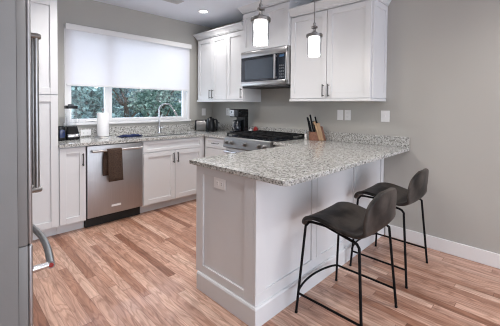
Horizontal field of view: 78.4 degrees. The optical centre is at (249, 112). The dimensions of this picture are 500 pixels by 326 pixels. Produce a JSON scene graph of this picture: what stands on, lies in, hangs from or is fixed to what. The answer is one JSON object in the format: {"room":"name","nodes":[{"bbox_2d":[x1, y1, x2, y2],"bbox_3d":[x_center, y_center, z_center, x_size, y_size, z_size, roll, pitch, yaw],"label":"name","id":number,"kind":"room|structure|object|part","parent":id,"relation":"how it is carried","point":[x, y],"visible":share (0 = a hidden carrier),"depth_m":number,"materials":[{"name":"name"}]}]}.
{"room":"kitchen","nodes":[
{"label":"kitchen","id":0,"kind":"room"},
{"bbox_2d":[57,0,212,156],"bbox_3d":[-1.995,-0.089,3.829,0.120,2.590,3.750,2,2,45],"label":"wall","id":1,"kind":"structure","parent":0,"point":[90,13],"depth_m":4.09,"materials":[{"name":"paint"}]},
{"bbox_2d":[63,24,190,125],"bbox_3d":[-1.573,-0.450,4.194,0.120,1.178,1.750,2,2,45],"label":"window","id":2,"kind":"structure","parent":1,"relation":"in","point":[185,101],"depth_m":3.98,"materials":[{"name":"white plastic"}]},
{"bbox_3d":[-2.010,-0.439,3.803,0.050,1.110,0.470,2,2,45],"label":"frame","id":3,"kind":"part","parent":2,"relation":"part of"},
{"bbox_3d":[-1.567,0.125,4.197,0.090,0.028,1.750,2,2,45],"label":"sill","id":4,"kind":"part","parent":2,"relation":"part of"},
{"bbox_2d":[65,23,191,90],"bbox_3d":[-1.526,-0.683,4.144,0.056,0.715,1.718,2,2,45],"label":"roller shade","id":5,"kind":"object","parent":2,"relation":"attached to","point":[95,57],"visible":1,"depth_m":4.02,"materials":[{"name":"fabric"}]},
{"bbox_3d":[-1.433,-0.448,4.386,0.050,1.110,1.170,2,2,45],"label":"frame","id":6,"kind":"part","parent":2,"relation":"part of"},
{"bbox_2d":[78,124,194,136],"bbox_3d":[-1.466,0.235,4.270,0.019,0.101,2.380,2,2,45],"label":"backsplash","id":7,"kind":"structure","parent":1,"relation":"attached to","point":[178,127],"depth_m":4.23,"materials":[{"name":"stone"}]},
{"bbox_2d":[81,129,90,135],"bbox_3d":[-1.992,0.242,3.719,0.008,0.072,0.115,2,2,45],"label":"wall outlet","id":8,"kind":"object","parent":7,"relation":"attached to","point":[83,132],"visible":1,"depth_m":3.72,"materials":[{"name":"white plastic"}]},
{"bbox_2d":[202,108,205,115],"bbox_3d":[-0.750,-0.011,4.990,0.016,0.115,0.075,2,2,45],"label":"light switch","id":9,"kind":"object","parent":1,"relation":"attached to","point":[203,109],"visible":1,"depth_m":4.99,"materials":[{"name":"white plastic"}]},
{"bbox_2d":[94,0,312,27],"bbox_3d":[0.963,-1.353,0.877,8.420,0.120,3.950,2,2,45],"label":"ceiling","id":10,"kind":"structure","parent":0,"point":[221,12],"depth_m":4.09,"materials":[{"name":"paint"}]},
{"bbox_2d":[163,0,183,3],"bbox_3d":[-0.949,-1.367,3.737,0.160,0.012,0.240,2,2,45],"label":"ceiling vent","id":11,"kind":"object","parent":10,"relation":"in","point":[170,1],"visible":1,"depth_m":3.75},
{"bbox_2d":[198,10,208,12],"bbox_3d":[-0.632,-1.376,4.170,0.156,0.008,0.156,2,2,45],"label":"recessed light","id":12,"kind":"object","parent":10,"relation":"in","point":[199,11],"visible":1,"depth_m":4.17,"materials":[{"name":"white"}]},
{"bbox_2d":[251,0,270,45],"bbox_3d":[0.077,-0.903,2.150,0.142,0.852,0.142,0,1,-15],"label":"pendant lamp","id":13,"kind":"object","parent":10,"relation":"hanging from","point":[260,21],"visible":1,"depth_m":2.12,"materials":[{"name":"white glass"}]},
{"bbox_3d":[0.074,-0.563,2.158,0.104,0.168,0.104,2,2,45],"label":"lamp shade","id":14,"kind":"part","parent":13,"relation":"part of","materials":[{"name":"white glass"}]},
{"bbox_2d":[306,0,322,56],"bbox_3d":[0.555,-0.910,2.633,0.142,0.852,0.142,0,1,-15],"label":"pendant lamp","id":15,"kind":"object","parent":10,"relation":"hanging from","point":[314,37],"visible":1,"depth_m":2.60,"materials":[{"name":"white glass"}]},
{"bbox_3d":[0.553,-0.570,2.641,0.104,0.168,0.104,2,2,45],"label":"lamp shade","id":16,"kind":"part","parent":15,"relation":"part of","materials":[{"name":"white glass"}]},
{"bbox_2d":[31,199,499,325],"bbox_3d":[0.942,1.356,0.940,8.420,0.120,3.950,2,2,45],"label":"floor","id":17,"kind":"structure","parent":0,"point":[140,269],"depth_m":2.21,"materials":[{"name":"red wood"}]},
{"bbox_2d":[0,0,54,325],"bbox_3d":[-1.484,0.366,1.406,0.915,1.799,0.916,2,2,45],"label":"refrigerator","id":18,"kind":"object","parent":17,"relation":"on","point":[19,47],"visible":1,"depth_m":1.28,"materials":[{"name":"silver metal"}]},
{"bbox_3d":[-1.115,0.014,1.441,0.456,1.092,0.032,2,2,45],"label":"door","id":19,"kind":"part","parent":18,"relation":"part of","materials":[{"name":"silver metal"}]},
{"bbox_3d":[-1.285,0.865,1.623,0.915,0.615,0.032,2,2,45],"label":"freezer drawer","id":20,"kind":"part","parent":18,"relation":"part of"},
{"bbox_3d":[-1.097,0.013,1.459,0.456,1.092,0.018,2,2,45],"label":"panel","id":21,"kind":"part","parent":18,"relation":"part of","materials":[{"name":"metal"}]},
{"bbox_3d":[-1.267,0.865,1.641,0.915,0.615,0.018,2,2,45],"label":"panel","id":22,"kind":"part","parent":18,"relation":"part of","materials":[{"name":"metal"}]},
{"bbox_3d":[-1.221,0.001,1.724,0.025,0.860,0.025,2,2,45],"label":"handle","id":23,"kind":"part","parent":18,"relation":"part of","materials":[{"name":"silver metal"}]},
{"bbox_3d":[-1.179,-0.412,1.626,0.031,0.032,0.116,2,2,45],"label":"handle post","id":24,"kind":"part","parent":18,"relation":"part of","materials":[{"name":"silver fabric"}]},
{"bbox_3d":[-1.157,0.003,1.661,0.025,0.860,0.025,2,2,45],"label":"handle","id":25,"kind":"part","parent":18,"relation":"part of","materials":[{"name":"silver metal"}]},
{"bbox_3d":[-1.186,0.418,1.645,0.031,0.032,0.116,2,2,45],"label":"handle post","id":26,"kind":"part","parent":18,"relation":"part of","materials":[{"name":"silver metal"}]},
{"bbox_3d":[-0.956,0.706,1.399,0.031,0.032,0.084,2,2,45],"label":"handle post","id":27,"kind":"part","parent":18,"relation":"part of","materials":[{"name":"silver metal"}]},
{"bbox_3d":[-1.190,0.696,1.713,0.800,0.033,0.073,2,2,45],"label":"handle","id":28,"kind":"part","parent":18,"relation":"part of","materials":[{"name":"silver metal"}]},
{"bbox_2d":[31,0,58,239],"bbox_3d":[-2.217,0.019,3.033,0.685,2.406,0.535,2,2,45],"label":"pantry cabinet","id":29,"kind":"object","parent":17,"relation":"on","point":[45,203],"visible":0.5,"depth_m":2.93,"materials":[{"name":"white wood"}]},
{"bbox_3d":[-2.036,-0.628,2.804,0.020,0.905,0.473,2,2,45],"label":"door","id":30,"kind":"part","parent":29,"relation":"part of","materials":[{"name":"white wood"}]},
{"bbox_3d":[-2.044,0.475,2.830,0.020,1.283,0.473,2,2,45],"label":"door","id":31,"kind":"part","parent":29,"relation":"part of","materials":[{"name":"white wood"}]},
{"bbox_2d":[57,146,85,233],"bbox_3d":[-1.993,0.776,3.298,0.662,0.882,0.247,2,2,45],"label":"base cabinet","id":32,"kind":"object","parent":17,"relation":"on","point":[71,160],"visible":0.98,"depth_m":3.10,"materials":[{"name":"white wood"}]},
{"bbox_2d":[84,141,141,227],"bbox_3d":[-1.674,0.775,3.591,0.688,0.877,0.604,2,2,45],"label":"dishwasher","id":33,"kind":"object","parent":17,"relation":"on","point":[106,201],"visible":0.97,"depth_m":3.38,"materials":[{"name":"silver metal"}]},
{"bbox_3d":[-1.538,1.165,3.462,0.020,0.104,0.604,2,2,45],"label":"kick plate","id":34,"kind":"part","parent":33,"relation":"part of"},
{"bbox_2d":[103,148,122,181],"bbox_3d":[-1.475,0.560,3.309,0.052,0.354,0.199,2,2,45],"label":"dish towel","id":35,"kind":"object","parent":33,"relation":"hanging from","point":[112,159],"visible":1,"depth_m":3.29,"materials":[{"name":"brown fabric"}]},
{"bbox_3d":[-1.436,0.402,3.349,0.025,0.025,0.534,2,2,45],"label":"handle","id":36,"kind":"part","parent":33,"relation":"part of","materials":[{"name":"metal"}]},
{"bbox_2d":[140,134,203,212],"bbox_3d":[-1.153,0.763,4.145,0.662,0.882,0.905,2,2,45],"label":"base cabinet","id":37,"kind":"object","parent":17,"relation":"on","point":[168,176],"visible":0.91,"depth_m":3.88,"materials":[{"name":"white wood"}]},
{"bbox_2d":[58,130,232,147],"bbox_3d":[-1.075,0.313,3.884,1.120,0.030,2.380,2,2,45],"label":"countertop","id":38,"kind":"structure","parent":37,"relation":"on","point":[83,141],"depth_m":3.69,"materials":[{"name":"stone"}]},
{"bbox_2d":[58,126,65,140],"bbox_3d":[-2.065,0.224,3.340,0.119,0.158,0.086,2,2,45],"label":"coffee grinder","id":39,"kind":"object","parent":38,"relation":"on","point":[61,129],"visible":0.76,"depth_m":3.30,"materials":[{"name":"black plastic"}]},
{"bbox_3d":[-2.028,0.226,3.309,0.024,0.085,0.054,2,2,45],"label":"panel","id":40,"kind":"part","parent":39,"relation":"part of","materials":[{"name":"blue plastic"}]},
{"bbox_2d":[64,104,79,139],"bbox_3d":[-2.017,0.102,3.470,0.176,0.396,0.165,2,2,45],"label":"blender","id":41,"kind":"object","parent":38,"relation":"on","point":[72,133],"visible":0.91,"depth_m":3.42,"materials":[{"name":"black plastic"}]},
{"bbox_3d":[-2.022,-0.071,3.462,0.118,0.050,0.118,2,2,45],"label":"lid","id":42,"kind":"part","parent":41,"relation":"part of","materials":[{"name":"black plastic"}]},
{"bbox_2d":[95,108,109,137],"bbox_3d":[-1.762,0.121,3.672,0.170,0.352,0.170,2,2,45],"label":"paper towel holder","id":43,"kind":"object","parent":38,"relation":"on","point":[102,118],"visible":0.98,"depth_m":3.62,"materials":[{"name":"paper"}]},
{"bbox_2d":[116,134,142,137],"bbox_3d":[-1.488,0.283,3.797,0.182,0.026,0.266,2,2,45],"label":"cloth","id":44,"kind":"object","parent":38,"relation":"on","point":[124,135],"visible":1,"depth_m":3.75,"materials":[{"name":"blue fabric"}]},
{"bbox_2d":[144,134,182,136],"bbox_3d":[-1.166,0.419,4.120,0.390,0.193,0.740,2,2,45],"label":"sink","id":45,"kind":"object","parent":38,"relation":"in","point":[172,134],"visible":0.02,"depth_m":4.33,"materials":[{"name":"metal"}]},
{"bbox_2d":[157,103,177,132],"bbox_3d":[-1.173,0.075,4.366,0.290,0.422,0.056,0,1,-8],"label":"kitchen faucet","id":46,"kind":"object","parent":38,"relation":"on","point":[174,111],"visible":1,"depth_m":4.35,"materials":[{"name":"silver metal"}]},
{"bbox_3d":[-1.187,0.032,4.364,0.225,0.336,0.020,0,1,-8],"label":"spout","id":47,"kind":"part","parent":46,"relation":"part of","materials":[{"name":"silver metal"}]},
{"bbox_2d":[195,120,219,130],"bbox_3d":[-0.661,0.190,4.764,0.372,0.161,0.155,0,1,0],"label":"toaster","id":48,"kind":"object","parent":38,"relation":"on","point":[199,124],"visible":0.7,"depth_m":4.69,"materials":[{"name":"metal"}]},
{"bbox_2d":[205,117,217,131],"bbox_3d":[-0.585,0.173,4.581,0.152,0.224,0.167,0,2,-32],"label":"electric kettle","id":49,"kind":"object","parent":38,"relation":"on","point":[210,122],"visible":1,"depth_m":4.53,"materials":[{"name":"black plastic"}]},
{"bbox_2d":[229,109,247,131],"bbox_3d":[-0.166,0.122,4.317,0.166,0.345,0.248,2,2,45],"label":"coffee maker","id":50,"kind":"object","parent":38,"relation":"on","point":[241,124],"visible":0.91,"depth_m":4.27,"materials":[{"name":"black plastic"}]},
{"bbox_3d":[-0.109,0.126,4.375,0.162,0.264,0.085,2,2,45],"label":"water tank","id":51,"kind":"part","parent":50,"relation":"part of","materials":[{"name":"black plastic"}]},
{"bbox_3d":[-1.116,0.791,3.777,0.020,0.623,0.421,2,2,45],"label":"door","id":52,"kind":"part","parent":37,"relation":"part of","materials":[{"name":"white wood"}]},
{"bbox_3d":[-0.962,0.405,3.920,0.020,0.130,0.853,2,2,45],"label":"drawer","id":53,"kind":"part","parent":37,"relation":"part of","materials":[{"name":"white wood"}]},
{"bbox_3d":[-0.814,0.786,4.082,0.020,0.623,0.421,2,2,45],"label":"door","id":54,"kind":"part","parent":37,"relation":"part of","materials":[{"name":"white wood"}]},
{"bbox_2d":[205,136,225,156],"bbox_3d":[-0.257,0.767,4.289,0.505,0.882,0.662,2,2,45],"label":"base cabinet","id":55,"kind":"object","parent":17,"relation":"on","point":[213,146],"visible":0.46,"depth_m":4.09,"materials":[{"name":"white wood"}]},
{"bbox_3d":[-0.442,0.630,4.068,0.456,0.305,0.020,2,2,45],"label":"drawer","id":56,"kind":"part","parent":55,"relation":"part of","materials":[{"name":"white wood"}]},
{"bbox_3d":[-0.440,0.406,4.063,0.456,0.130,0.020,2,2,45],"label":"drawer","id":57,"kind":"part","parent":55,"relation":"part of","materials":[{"name":"white wood"}]},
{"bbox_2d":[223,130,304,153],"bbox_3d":[0.160,0.739,3.803,0.758,0.967,0.716,2,2,45],"label":"gas range","id":58,"kind":"object","parent":17,"relation":"on","point":[243,141],"visible":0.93,"depth_m":3.65,"materials":[{"name":"metal"}]},
{"bbox_3d":[-0.027,0.700,3.613,0.754,0.512,0.040,2,2,45],"label":"oven door","id":59,"kind":"part","parent":58,"relation":"part of","materials":[{"name":"metal"}]},
{"bbox_3d":[-0.027,0.370,3.602,0.758,0.132,0.112,2,2,45],"label":"control panel","id":60,"kind":"part","parent":58,"relation":"part of","materials":[{"name":"metal"}]},
{"bbox_2d":[228,135,304,140],"bbox_3d":[0.189,0.297,3.818,0.758,0.008,0.644,2,2,45],"label":"cooktop","id":61,"kind":"object","parent":58,"relation":"in","point":[233,137],"depth_m":3.61,"materials":[{"name":"black metal"}]},
{"bbox_2d":[196,158,383,325],"bbox_3d":[0.483,0.810,2.676,0.631,0.882,1.913,2,2,45],"label":"base cabinet","id":62,"kind":"object","parent":17,"relation":"on","point":[249,233],"visible":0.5,"depth_m":2.04,"materials":[{"name":"white wood"}]},
{"bbox_2d":[214,177,224,189],"bbox_3d":[-0.203,0.469,2.031,0.115,0.072,0.008,2,2,45],"label":"wall outlet","id":63,"kind":"object","parent":62,"relation":"attached to","point":[219,183],"visible":1,"depth_m":2.03,"materials":[{"name":"white plastic"}]},
{"bbox_3d":[-0.178,0.762,2.020,0.574,0.764,0.020,2,2,45],"label":"panel","id":64,"kind":"part","parent":62,"relation":"part of","materials":[{"name":"white wood"}]},
{"bbox_3d":[0.497,1.190,2.667,0.581,0.122,1.911,2,2,45],"label":"molding","id":65,"kind":"part","parent":62,"relation":"part of","materials":[{"name":"white wood"}]},
{"bbox_2d":[189,138,408,185],"bbox_3d":[0.448,0.352,2.697,1.177,0.030,1.922,2,2,45],"label":"countertop","id":66,"kind":"structure","parent":62,"relation":"on","point":[297,161],"depth_m":2.24,"materials":[{"name":"stone"}]},
{"bbox_2d":[307,114,325,140],"bbox_3d":[0.767,0.170,3.555,0.218,0.298,0.101,0,1,0],"label":"knife block","id":67,"kind":"object","parent":66,"relation":"on","point":[316,133],"visible":1,"depth_m":3.51,"materials":[{"name":"brown wood"}]},
{"bbox_3d":[0.694,0.758,2.476,0.020,0.764,1.896,2,2,45],"label":"panel","id":68,"kind":"part","parent":62,"relation":"part of","materials":[{"name":"white wood"}]},
{"bbox_2d":[295,187,397,325],"bbox_3d":[0.623,0.855,1.967,0.525,0.828,0.523,2,2,45],"label":"bar stool","id":69,"kind":"object","parent":17,"relation":"on","point":[348,220],"visible":1,"depth_m":1.86,"materials":[{"name":"brown leather"}]},
{"bbox_3d":[0.341,0.968,1.934,0.107,0.585,0.023,1,1,9],"label":"leg","id":70,"kind":"part","parent":69,"relation":"part of","materials":[{"name":"black metal"}]},
{"bbox_3d":[0.452,1.147,1.797,0.413,0.014,0.013,2,2,45],"label":"rail","id":71,"kind":"part","parent":69,"relation":"part of","materials":[{"name":"black metal"}]},
{"bbox_3d":[0.628,0.705,1.960,0.272,0.054,0.408,2,2,45],"label":"seat frame","id":72,"kind":"part","parent":69,"relation":"part of","materials":[{"name":"black metal"}]},
{"bbox_3d":[0.655,0.964,2.251,0.023,0.585,0.107,0,1,-10],"label":"leg","id":73,"kind":"part","parent":69,"relation":"part of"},
{"bbox_3d":[0.596,0.995,1.682,0.023,0.547,0.107,0,1,-10],"label":"leg","id":74,"kind":"part","parent":69,"relation":"part of","materials":[{"name":"black metal"}]},
{"bbox_3d":[0.796,1.142,2.144,0.413,0.014,0.013,2,2,45],"label":"rail","id":75,"kind":"part","parent":69,"relation":"part of","materials":[{"name":"black metal"}]},
{"bbox_3d":[0.910,0.990,1.998,0.107,0.547,0.023,1,1,9],"label":"leg","id":76,"kind":"part","parent":69,"relation":"part of","materials":[{"name":"black metal"}]},
{"bbox_2d":[349,168,428,288],"bbox_3d":[1.154,0.846,2.539,0.525,0.828,0.523,2,2,45],"label":"bar stool","id":77,"kind":"object","parent":17,"relation":"on","point":[417,188],"visible":0.9,"depth_m":2.41,"materials":[{"name":"brown leather"}]},
{"bbox_3d":[0.873,0.959,2.506,0.107,0.585,0.023,1,1,9],"label":"leg","id":78,"kind":"part","parent":77,"relation":"part of","materials":[{"name":"black metal"}]},
{"bbox_3d":[0.984,1.138,2.368,0.413,0.014,0.013,2,2,45],"label":"rail","id":79,"kind":"part","parent":77,"relation":"part of","materials":[{"name":"black metal"}]},
{"bbox_3d":[1.328,1.133,2.715,0.413,0.014,0.013,2,2,45],"label":"rail","id":80,"kind":"part","parent":77,"relation":"part of","materials":[{"name":"black metal"}]},
{"bbox_3d":[1.128,0.986,2.254,0.023,0.547,0.107,0,1,-10],"label":"leg","id":81,"kind":"part","parent":77,"relation":"part of","materials":[{"name":"black metal"}]},
{"bbox_3d":[1.441,0.981,2.570,0.107,0.547,0.023,1,1,9],"label":"leg","id":82,"kind":"part","parent":77,"relation":"part of","materials":[{"name":"black metal"}]},
{"bbox_2d":[212,0,499,253],"bbox_3d":[2.315,-0.020,2.283,8.420,2.590,0.120,2,2,45],"label":"wall","id":83,"kind":"structure","parent":0,"point":[443,81],"depth_m":2.79,"materials":[{"name":"paint"}]},
{"bbox_2d":[193,22,260,101],"bbox_3d":[-0.370,-0.684,4.561,1.092,1.046,0.404,2,2,45],"label":"upper cabinet","id":84,"kind":"object","parent":83,"relation":"attached to","point":[220,49],"visible":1,"depth_m":4.39,"materials":[{"name":"white wood"}]},
{"bbox_3d":[-0.684,-0.656,4.682,0.349,0.916,0.020,2,2,45],"label":"door","id":85,"kind":"part","parent":84,"relation":"part of","materials":[{"name":"white wood"}]},
{"bbox_3d":[-0.366,-1.164,4.550,1.092,0.085,0.404,2,2,45],"label":"crown molding","id":86,"kind":"part","parent":84,"relation":"part of","materials":[{"name":"white wood"}]},
{"bbox_3d":[-0.439,-0.648,4.439,0.325,0.916,0.020,2,2,45],"label":"door","id":87,"kind":"part","parent":84,"relation":"part of","materials":[{"name":"white wood"}]},
{"bbox_3d":[-0.340,-0.173,4.568,1.037,0.026,0.362,2,2,45],"label":"light rail","id":88,"kind":"part","parent":84,"relation":"part of","materials":[{"name":"white wood"}]},
{"bbox_3d":[-0.200,-0.641,4.203,0.332,0.916,0.020,2,2,45],"label":"door","id":89,"kind":"part","parent":84,"relation":"part of","materials":[{"name":"white wood"}]},
{"bbox_2d":[237,0,310,52],"bbox_3d":[0.285,-1.080,3.884,0.876,0.593,0.434,2,2,45],"label":"upper cabinet","id":90,"kind":"object","parent":83,"relation":"attached to","point":[279,28],"visible":0.7,"depth_m":3.68,"materials":[{"name":"white wood"}]},
{"bbox_3d":[0.044,-1.035,3.913,0.373,0.491,0.020,2,2,45],"label":"door","id":91,"kind":"part","parent":90,"relation":"part of","materials":[{"name":"white wood"}]},
{"bbox_2d":[241,46,290,88],"bbox_3d":[0.281,-0.547,3.896,0.760,0.463,0.433,2,2,45],"label":"microwave oven","id":92,"kind":"object","parent":90,"relation":"attached to","point":[270,68],"visible":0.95,"depth_m":3.72,"materials":[{"name":"metal"}]},
{"bbox_3d":[0.116,-0.549,3.822,0.630,0.308,0.025,2,2,45],"label":"door","id":93,"kind":"part","parent":92,"relation":"part of","materials":[{"name":"black glass"}]},
{"bbox_3d":[0.285,-0.328,3.907,0.720,0.024,0.365,2,2,45],"label":"vent plate","id":94,"kind":"part","parent":92,"relation":"part of","materials":[{"name":"silver metal"}]},
{"bbox_3d":[0.295,-0.544,3.603,0.027,0.285,0.038,2,2,45],"label":"handle","id":95,"kind":"part","parent":92,"relation":"part of","materials":[{"name":"metal"}]},
{"bbox_3d":[0.376,-0.541,3.565,0.102,0.308,0.025,2,2,45],"label":"control panel","id":96,"kind":"part","parent":92,"relation":"part of","materials":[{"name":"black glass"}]},
{"bbox_3d":[0.287,-1.334,3.878,0.876,0.085,0.434,2,2,45],"label":"crown molding","id":97,"kind":"part","parent":90,"relation":"part of","materials":[{"name":"white wood"}]},
{"bbox_3d":[0.315,-1.027,3.645,0.373,0.491,0.020,2,2,45],"label":"door","id":98,"kind":"part","parent":90,"relation":"part of","materials":[{"name":"white wood"}]},
{"bbox_2d":[218,123,409,147],"bbox_3d":[0.455,0.255,4.029,3.046,0.101,0.019,2,2,45],"label":"backsplash","id":99,"kind":"structure","parent":83,"relation":"attached to","point":[396,141],"depth_m":3.35,"materials":[{"name":"stone"}]},
{"bbox_2d":[288,0,390,101],"bbox_3d":[0.927,-0.644,3.276,1.013,1.046,0.404,2,2,45],"label":"upper cabinet","id":100,"kind":"object","parent":83,"relation":"attached to","point":[351,65],"visible":1,"depth_m":3.09,"materials":[{"name":"white wood"}]},
{"bbox_3d":[0.641,-0.615,3.370,0.461,0.916,0.020,2,2,45],"label":"door","id":101,"kind":"part","parent":100,"relation":"part of","materials":[{"name":"white wood"}]},
{"bbox_3d":[0.918,-0.135,3.322,0.956,0.026,0.362,2,2,45],"label":"light rail","id":102,"kind":"part","parent":100,"relation":"part of","materials":[{"name":"white wood"}]},
{"bbox_3d":[0.931,-1.124,3.264,1.013,0.085,0.404,2,2,45],"label":"crown molding","id":103,"kind":"part","parent":100,"relation":"part of","materials":[{"name":"white wood"}]},
{"bbox_3d":[0.974,-0.605,3.040,0.461,0.916,0.020,2,2,45],"label":"door","id":104,"kind":"part","parent":100,"relation":"part of","materials":[{"name":"white wood"}]},
{"bbox_3d":[1.269,-0.606,2.992,0.012,0.928,0.324,2,2,45],"label":"panel","id":105,"kind":"part","parent":100,"relation":"part of","materials":[{"name":"white wood"}]},
{"bbox_2d":[337,110,342,119],"bbox_3d":[1.020,0.025,3.471,0.072,0.115,0.016,2,2,45],"label":"light switch","id":106,"kind":"object","parent":83,"relation":"attached to","point":[339,112],"visible":1,"depth_m":3.47,"materials":[{"name":"white plastic"}]},
{"bbox_2d":[345,110,350,119],"bbox_3d":[1.086,0.027,3.411,0.072,0.115,0.008,2,2,45],"label":"wall outlet","id":107,"kind":"object","parent":83,"relation":"attached to","point":[347,112],"visible":1,"depth_m":3.40,"materials":[{"name":"white plastic"}]},
{"bbox_2d":[381,111,389,121],"bbox_3d":[1.375,0.036,3.120,0.085,0.115,0.016,2,2,45],"label":"light switch","id":108,"kind":"object","parent":83,"relation":"attached to","point":[385,115],"visible":1,"depth_m":3.12,"materials":[{"name":"white plastic"}]},
{"bbox_2d":[385,224,499,268],"bbox_3d":[3.174,1.244,1.356,5.040,0.118,0.014,2,2,45],"label":"baseboard","id":109,"kind":"structure","parent":83,"relation":"attached to","point":[492,259],"depth_m":2.73,"materials":[{"name":"white wood"}]},
{"label":"outside","id":110,"kind":"structure","parent":0,"visible":0},
{"bbox_3d":[-7.862,1.607,13.720,21.700,0.150,30.000,2,2,45],"label":"ground","id":111,"kind":"structure","parent":110,"visible":0},
{"bbox_2d":[71,86,124,118],"bbox_3d":[-3.413,0.076,6.485,1.352,3.328,1.548,2,2,45],"label":"broadleaf tree","id":112,"kind":"object","parent":111,"relation":"on","point":[89,100],"visible":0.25,"depth_m":6.11,"materials":[{"name":"green plant"}]},
{"bbox_2d":[75,88,145,118],"bbox_3d":[-5.988,-1.114,12.981,3.699,5.398,3.565,0,1,-18],"label":"broadleaf tree","id":113,"kind":"object","parent":111,"relation":"on","point":[122,89],"visible":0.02,"depth_m":12.88,"materials":[{"name":"green plant"}]},
{"bbox_2d":[112,88,147,117],"bbox_3d":[-3.869,-0.384,9.665,1.889,4.093,2.018,0,1,-1],"label":"broadleaf tree","id":114,"kind":"object","parent":111,"relation":"on","point":[119,101],"visible":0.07,"depth_m":9.56,"materials":[{"name":"green plant"}]},
{"bbox_2d":[127,89,181,116],"bbox_3d":[-2.361,0.034,7.872,1.528,3.364,1.431,2,2,45],"label":"broadleaf tree","id":115,"kind":"object","parent":111,"relation":"on","point":[148,107],"visible":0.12,"depth_m":7.64,"materials":[{"name":"green plant"}]},
{"bbox_2d":[153,92,180,116],"bbox_3d":[-3.262,-1.051,16.198,4.001,5.176,3.763,2,2,45],"label":"broadleaf tree","id":116,"kind":"object","parent":111,"relation":"on","point":[165,92],"visible":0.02,"depth_m":15.32,"materials":[{"name":"green plant"}]},
{"bbox_2d":[167,91,181,116],"bbox_3d":[-2.363,-0.398,11.466,1.844,4.060,2.041,2,2,45],"label":"broadleaf tree","id":117,"kind":"object","parent":111,"relation":"on","point":[177,94],"visible":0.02,"depth_m":10.94,"materials":[{"name":"green plant"}]}
]}

